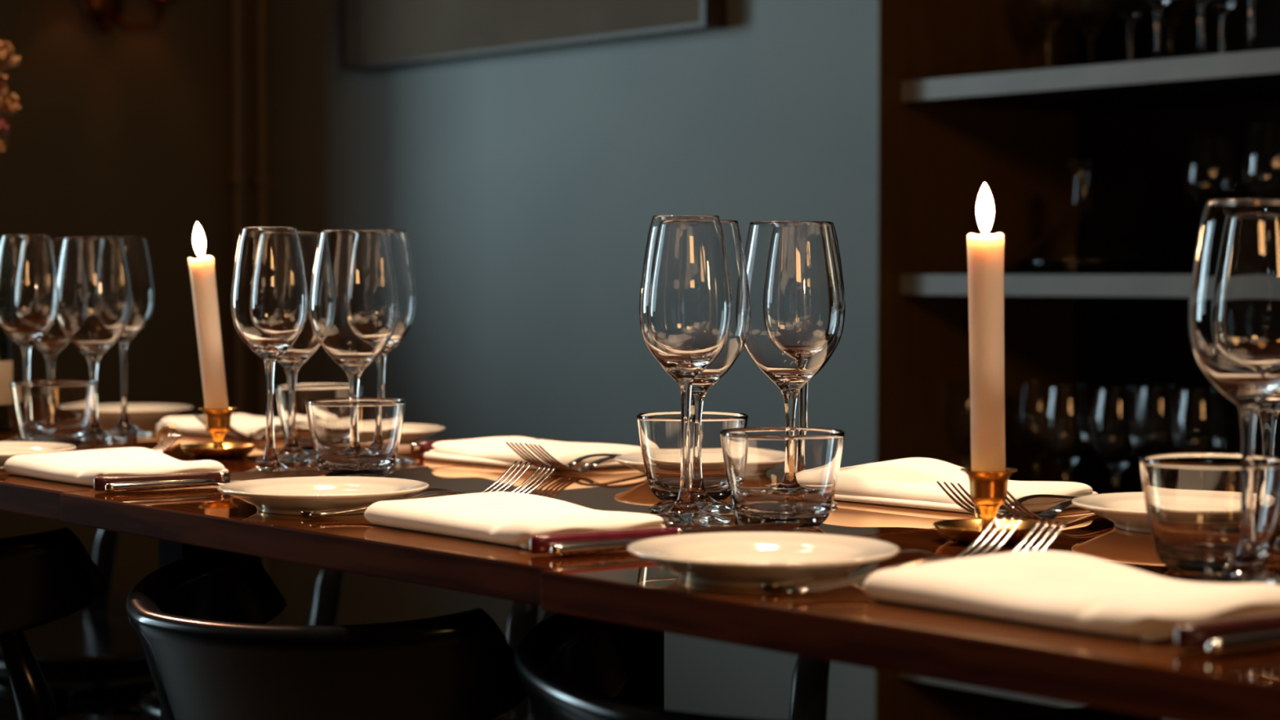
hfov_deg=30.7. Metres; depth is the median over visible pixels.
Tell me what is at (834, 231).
bowl
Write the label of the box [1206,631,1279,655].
table knife
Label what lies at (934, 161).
wall
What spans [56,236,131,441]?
wine glass
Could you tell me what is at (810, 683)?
dining chair
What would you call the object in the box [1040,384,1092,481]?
wine glass
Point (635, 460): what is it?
dessert plate
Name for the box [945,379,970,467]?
wine glass
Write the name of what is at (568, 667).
dining chair
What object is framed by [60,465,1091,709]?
dining table
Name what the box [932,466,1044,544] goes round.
candle holder
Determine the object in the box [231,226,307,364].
bowl
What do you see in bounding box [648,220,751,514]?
wine glass
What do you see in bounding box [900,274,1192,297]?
wall shelf
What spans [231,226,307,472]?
wine glass
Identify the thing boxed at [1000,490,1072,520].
fork
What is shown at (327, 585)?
dining chair
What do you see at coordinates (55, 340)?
bowl
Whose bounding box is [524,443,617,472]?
fork
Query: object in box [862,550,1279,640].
linen napkin
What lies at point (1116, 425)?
wine glass
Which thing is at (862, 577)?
fork
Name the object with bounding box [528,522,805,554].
steak knife
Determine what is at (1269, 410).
bowl
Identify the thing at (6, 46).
flowers
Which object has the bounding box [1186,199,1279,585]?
wine glass
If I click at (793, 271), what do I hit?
bowl
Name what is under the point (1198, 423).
wine glass
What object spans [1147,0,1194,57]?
wine glass
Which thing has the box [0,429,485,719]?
dining table
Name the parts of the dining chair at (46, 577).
leg, backrest, seat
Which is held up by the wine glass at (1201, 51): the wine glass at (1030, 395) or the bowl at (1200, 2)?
the bowl at (1200, 2)
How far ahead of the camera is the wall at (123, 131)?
4.96 m
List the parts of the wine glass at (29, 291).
stem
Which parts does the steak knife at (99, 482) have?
handle, blade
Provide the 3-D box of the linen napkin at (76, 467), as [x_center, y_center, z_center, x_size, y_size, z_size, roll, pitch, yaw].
[-0.461,0.093,2.055,0.135,0.020,0.207,-2,3,-38]
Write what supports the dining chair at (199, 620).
on the floor
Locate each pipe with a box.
[226,0,245,413]
[249,0,269,624]
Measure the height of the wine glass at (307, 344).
0.219 m
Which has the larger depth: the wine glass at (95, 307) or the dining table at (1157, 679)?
the wine glass at (95, 307)
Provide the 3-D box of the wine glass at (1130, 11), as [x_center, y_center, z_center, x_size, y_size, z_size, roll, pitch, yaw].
[0.781,-0.559,3.718,0.082,0.218,0.082,0,2,3]
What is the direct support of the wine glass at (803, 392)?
on the dining table at (206, 517)
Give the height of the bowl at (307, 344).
0.136 m
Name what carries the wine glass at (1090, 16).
on the wall shelf at (1252, 76)
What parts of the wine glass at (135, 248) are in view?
stem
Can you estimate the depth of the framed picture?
4.47 m
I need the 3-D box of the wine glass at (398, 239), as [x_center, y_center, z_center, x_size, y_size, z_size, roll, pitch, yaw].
[-0.246,-0.013,2.217,0.067,0.220,0.067,-1,3,-35]
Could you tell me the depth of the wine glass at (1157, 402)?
3.65 m
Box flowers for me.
[0,40,20,153]
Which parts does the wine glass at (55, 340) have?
stem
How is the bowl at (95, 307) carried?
on the wine glass at (95, 307)
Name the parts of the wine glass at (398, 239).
stem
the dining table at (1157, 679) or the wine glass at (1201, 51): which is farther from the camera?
the wine glass at (1201, 51)
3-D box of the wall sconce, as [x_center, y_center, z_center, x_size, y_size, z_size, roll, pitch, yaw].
[-1.080,-0.778,4.837,0.284,0.195,0.142,-2,3,-40]
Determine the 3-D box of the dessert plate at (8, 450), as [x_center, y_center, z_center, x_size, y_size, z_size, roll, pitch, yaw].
[-0.606,0.090,2.170,0.160,0.018,0.160,0,2,2]
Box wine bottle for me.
[0,239,13,431]
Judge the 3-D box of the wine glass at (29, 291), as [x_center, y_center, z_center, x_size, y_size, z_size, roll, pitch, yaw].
[-0.647,-0.022,2.460,0.067,0.220,0.067,2,3,37]
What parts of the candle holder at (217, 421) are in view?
ring handle, stem, dish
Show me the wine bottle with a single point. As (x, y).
(6, 342)
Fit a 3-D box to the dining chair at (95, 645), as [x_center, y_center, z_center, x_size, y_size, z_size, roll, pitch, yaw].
[-0.712,0.464,3.149,0.481,0.703,0.482,-2,3,-40]
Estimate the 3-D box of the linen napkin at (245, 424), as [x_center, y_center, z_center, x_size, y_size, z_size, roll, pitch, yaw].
[-0.447,0.073,2.633,0.134,0.018,0.210,-2,3,-41]
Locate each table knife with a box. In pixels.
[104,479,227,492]
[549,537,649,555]
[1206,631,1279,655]
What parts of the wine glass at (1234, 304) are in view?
stem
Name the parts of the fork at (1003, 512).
handle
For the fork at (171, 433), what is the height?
0.028 m
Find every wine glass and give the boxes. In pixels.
[0,234,58,441]
[17,238,70,433]
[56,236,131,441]
[104,236,155,435]
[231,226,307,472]
[253,231,320,463]
[308,229,398,469]
[376,230,416,464]
[639,214,732,525]
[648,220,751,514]
[743,221,844,506]
[799,222,844,426]
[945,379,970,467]
[1011,380,1056,480]
[1024,0,1074,68]
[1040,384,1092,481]
[1068,0,1114,65]
[1089,386,1143,493]
[1107,0,1149,62]
[1137,384,1178,455]
[1144,0,1170,59]
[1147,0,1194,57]
[1171,388,1226,453]
[1182,135,1235,274]
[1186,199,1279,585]
[1192,0,1207,56]
[1206,0,1239,53]
[1237,0,1262,52]
[1242,123,1279,199]
[1257,388,1279,551]
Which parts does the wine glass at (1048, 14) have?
stem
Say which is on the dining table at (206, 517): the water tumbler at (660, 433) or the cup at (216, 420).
the water tumbler at (660, 433)
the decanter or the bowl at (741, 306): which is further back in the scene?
the decanter
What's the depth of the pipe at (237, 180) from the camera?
5.06 m
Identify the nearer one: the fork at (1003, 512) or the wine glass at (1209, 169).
the fork at (1003, 512)
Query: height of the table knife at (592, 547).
0.008 m
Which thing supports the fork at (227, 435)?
on the dining table at (23, 495)
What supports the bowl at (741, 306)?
on the wine glass at (702, 383)
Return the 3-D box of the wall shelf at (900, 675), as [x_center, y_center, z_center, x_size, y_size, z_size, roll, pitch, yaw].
[1.219,0.526,3.249,0.454,0.034,1.925,-2,3,-40]
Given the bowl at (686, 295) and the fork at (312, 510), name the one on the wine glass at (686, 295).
the bowl at (686, 295)
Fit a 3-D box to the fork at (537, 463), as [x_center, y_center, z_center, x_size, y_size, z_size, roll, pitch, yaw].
[-0.034,0.084,2.141,0.212,0.028,0.023,-2,3,-41]
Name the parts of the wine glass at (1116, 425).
stem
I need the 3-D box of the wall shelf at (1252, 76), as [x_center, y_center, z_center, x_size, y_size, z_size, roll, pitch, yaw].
[1.219,-0.416,3.215,0.454,0.034,1.925,-2,3,-40]
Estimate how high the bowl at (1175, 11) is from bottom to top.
0.136 m
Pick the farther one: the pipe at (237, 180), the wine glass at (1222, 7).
the pipe at (237, 180)
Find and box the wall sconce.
[81,0,175,33]
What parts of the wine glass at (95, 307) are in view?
stem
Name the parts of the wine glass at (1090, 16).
stem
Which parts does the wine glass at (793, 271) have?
stem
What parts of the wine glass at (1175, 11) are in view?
stem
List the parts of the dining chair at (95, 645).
seat rail, leg, seat, leg, seat rail, leg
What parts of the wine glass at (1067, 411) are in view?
stem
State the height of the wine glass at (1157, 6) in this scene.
0.218 m
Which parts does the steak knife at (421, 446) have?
blade, handle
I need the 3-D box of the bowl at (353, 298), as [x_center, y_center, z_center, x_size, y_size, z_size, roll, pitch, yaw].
[-0.262,-0.051,2.134,0.082,0.136,0.082,1,2,30]
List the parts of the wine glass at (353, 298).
stem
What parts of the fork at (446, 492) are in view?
handle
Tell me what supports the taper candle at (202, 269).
in the candle holder at (217, 421)
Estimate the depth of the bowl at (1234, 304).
1.31 m
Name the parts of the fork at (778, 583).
handle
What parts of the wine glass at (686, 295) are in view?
stem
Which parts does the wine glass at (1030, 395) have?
stem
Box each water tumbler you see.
[9,379,97,446]
[275,382,363,453]
[305,397,405,476]
[636,411,748,502]
[720,426,844,529]
[1138,452,1279,574]
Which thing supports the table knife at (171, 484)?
on the dining table at (206, 517)
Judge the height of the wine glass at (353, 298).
0.218 m
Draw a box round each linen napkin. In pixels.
[4,447,228,486]
[155,413,284,438]
[364,491,666,548]
[423,435,641,471]
[833,457,1097,515]
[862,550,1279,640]
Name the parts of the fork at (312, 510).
handle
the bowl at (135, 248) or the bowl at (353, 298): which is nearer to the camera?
the bowl at (353, 298)
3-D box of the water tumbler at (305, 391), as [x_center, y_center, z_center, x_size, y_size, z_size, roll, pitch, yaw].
[-0.322,0.059,2.342,0.088,0.068,0.088,0,2,1]
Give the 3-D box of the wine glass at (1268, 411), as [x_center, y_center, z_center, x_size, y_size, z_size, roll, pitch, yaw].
[0.412,0.013,1.527,0.082,0.218,0.082,1,3,35]
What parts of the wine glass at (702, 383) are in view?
stem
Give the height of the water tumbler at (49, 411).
0.068 m
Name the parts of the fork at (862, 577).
handle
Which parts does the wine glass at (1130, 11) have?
stem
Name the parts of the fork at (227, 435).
handle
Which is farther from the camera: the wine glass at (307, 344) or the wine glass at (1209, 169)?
the wine glass at (1209, 169)
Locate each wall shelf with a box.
[898,673,1086,709]
[900,48,1279,113]
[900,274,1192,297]
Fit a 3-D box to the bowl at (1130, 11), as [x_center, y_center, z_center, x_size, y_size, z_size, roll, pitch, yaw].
[0.781,-0.601,3.716,0.082,0.136,0.082,0,2,3]
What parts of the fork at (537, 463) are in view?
handle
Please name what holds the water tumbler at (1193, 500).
on the dining table at (1157, 679)
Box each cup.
[198,407,237,433]
[960,466,1017,506]
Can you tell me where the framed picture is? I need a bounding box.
[339,0,726,71]
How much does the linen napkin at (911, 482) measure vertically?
0.027 m
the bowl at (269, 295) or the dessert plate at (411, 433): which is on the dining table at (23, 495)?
the dessert plate at (411, 433)
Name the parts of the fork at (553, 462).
handle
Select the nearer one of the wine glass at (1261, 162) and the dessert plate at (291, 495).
the dessert plate at (291, 495)
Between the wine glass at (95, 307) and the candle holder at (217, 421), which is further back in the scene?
the wine glass at (95, 307)
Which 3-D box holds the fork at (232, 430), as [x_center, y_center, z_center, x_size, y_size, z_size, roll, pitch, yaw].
[-0.367,0.070,2.527,0.212,0.028,0.023,-2,3,-39]
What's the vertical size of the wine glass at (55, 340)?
0.218 m
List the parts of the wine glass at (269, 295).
stem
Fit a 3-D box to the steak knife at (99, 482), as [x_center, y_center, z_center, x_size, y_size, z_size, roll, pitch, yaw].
[-0.356,0.100,1.969,0.214,0.012,0.012,-1,2,-31]
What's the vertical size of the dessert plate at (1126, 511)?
0.018 m
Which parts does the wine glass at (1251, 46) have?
stem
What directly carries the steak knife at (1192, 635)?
on the dining table at (1157, 679)
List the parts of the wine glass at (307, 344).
stem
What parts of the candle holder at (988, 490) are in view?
ring handle, dish, stem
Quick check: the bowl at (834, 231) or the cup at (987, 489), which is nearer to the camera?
the cup at (987, 489)
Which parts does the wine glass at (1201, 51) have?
stem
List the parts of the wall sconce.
arm, arm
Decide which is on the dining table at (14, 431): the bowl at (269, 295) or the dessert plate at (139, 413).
the dessert plate at (139, 413)
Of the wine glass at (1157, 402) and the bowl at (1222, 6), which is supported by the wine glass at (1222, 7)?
the bowl at (1222, 6)
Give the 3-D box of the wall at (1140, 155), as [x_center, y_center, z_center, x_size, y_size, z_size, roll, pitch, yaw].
[1.411,-0.695,3.368,0.050,3.000,1.925,-2,3,-40]
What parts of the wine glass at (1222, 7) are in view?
stem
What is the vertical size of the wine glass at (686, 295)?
0.220 m
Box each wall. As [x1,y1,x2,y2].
[0,0,276,719]
[272,0,877,719]
[875,0,1077,719]
[1072,0,1279,709]
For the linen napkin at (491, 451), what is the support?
on the dining table at (206, 517)
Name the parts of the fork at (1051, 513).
handle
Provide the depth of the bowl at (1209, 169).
3.67 m
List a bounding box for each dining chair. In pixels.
[0,527,159,719]
[0,528,264,716]
[111,567,540,719]
[125,548,528,719]
[514,613,1161,719]
[515,610,830,719]
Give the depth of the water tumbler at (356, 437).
2.03 m
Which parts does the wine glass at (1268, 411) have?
stem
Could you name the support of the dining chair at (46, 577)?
on the floor
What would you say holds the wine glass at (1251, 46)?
on the wall shelf at (1252, 76)
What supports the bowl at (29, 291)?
on the wine glass at (29, 291)
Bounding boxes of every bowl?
[0,234,58,350]
[34,238,70,359]
[56,236,131,363]
[116,236,154,346]
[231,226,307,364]
[275,231,320,374]
[308,229,398,378]
[376,230,416,359]
[639,214,732,385]
[659,220,751,400]
[743,221,844,398]
[831,222,844,303]
[1024,0,1074,33]
[1068,0,1114,39]
[1107,0,1149,25]
[1144,0,1170,12]
[1147,0,1194,31]
[1182,135,1235,216]
[1188,199,1279,413]
[1195,0,1207,5]
[1206,0,1239,16]
[1257,388,1279,420]
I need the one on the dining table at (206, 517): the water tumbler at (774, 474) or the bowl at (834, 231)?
the water tumbler at (774, 474)
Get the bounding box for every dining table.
[0,407,178,436]
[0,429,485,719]
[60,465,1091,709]
[540,512,1279,719]
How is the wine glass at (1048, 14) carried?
on the wall shelf at (1252, 76)
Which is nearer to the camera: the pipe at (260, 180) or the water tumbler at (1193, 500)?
the water tumbler at (1193, 500)
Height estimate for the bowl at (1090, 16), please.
0.136 m
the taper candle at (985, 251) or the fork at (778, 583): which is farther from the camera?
the taper candle at (985, 251)
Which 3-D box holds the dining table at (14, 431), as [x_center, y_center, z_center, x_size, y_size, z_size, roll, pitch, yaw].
[-0.881,0.449,2.865,0.590,0.750,0.650,-2,3,-40]
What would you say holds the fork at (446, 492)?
on the dining table at (206, 517)
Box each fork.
[0,431,183,470]
[192,414,281,439]
[227,426,282,440]
[301,460,533,515]
[309,464,557,517]
[505,441,621,471]
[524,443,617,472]
[761,512,1025,588]
[787,518,1066,595]
[936,480,1079,516]
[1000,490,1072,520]
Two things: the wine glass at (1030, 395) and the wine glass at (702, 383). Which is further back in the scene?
the wine glass at (1030, 395)
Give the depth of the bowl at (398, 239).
2.20 m
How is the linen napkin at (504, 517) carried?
on the dining table at (206, 517)
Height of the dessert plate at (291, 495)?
0.018 m
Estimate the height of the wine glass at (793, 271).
0.218 m
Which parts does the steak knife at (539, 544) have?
handle, blade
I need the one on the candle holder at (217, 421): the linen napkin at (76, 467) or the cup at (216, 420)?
the cup at (216, 420)
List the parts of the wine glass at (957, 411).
stem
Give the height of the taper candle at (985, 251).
0.210 m
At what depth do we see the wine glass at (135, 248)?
2.59 m
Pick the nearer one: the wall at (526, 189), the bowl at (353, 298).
the bowl at (353, 298)
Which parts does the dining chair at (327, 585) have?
leg, seat, leg, leg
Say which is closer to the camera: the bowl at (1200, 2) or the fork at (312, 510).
the fork at (312, 510)
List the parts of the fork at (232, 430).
handle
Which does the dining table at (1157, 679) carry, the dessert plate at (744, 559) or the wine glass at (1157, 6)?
the dessert plate at (744, 559)
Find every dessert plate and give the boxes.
[0,441,76,471]
[97,403,193,424]
[217,475,429,515]
[399,422,444,444]
[613,453,645,474]
[626,531,899,588]
[1071,491,1151,533]
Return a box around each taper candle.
[187,222,228,408]
[966,182,1005,471]
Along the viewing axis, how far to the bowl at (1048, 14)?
3.82 m
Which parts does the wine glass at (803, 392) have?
stem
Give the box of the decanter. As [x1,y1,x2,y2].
[1017,159,1146,274]
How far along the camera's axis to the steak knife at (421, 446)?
2.32 m
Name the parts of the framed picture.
frame, frame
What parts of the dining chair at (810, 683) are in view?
seat, leg, leg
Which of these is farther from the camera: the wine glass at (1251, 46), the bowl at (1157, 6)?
the bowl at (1157, 6)
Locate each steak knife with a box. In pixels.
[93,469,333,490]
[397,437,479,453]
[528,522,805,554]
[1173,613,1279,649]
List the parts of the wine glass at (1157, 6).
stem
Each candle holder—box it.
[155,407,256,458]
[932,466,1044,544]
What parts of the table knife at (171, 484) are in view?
blade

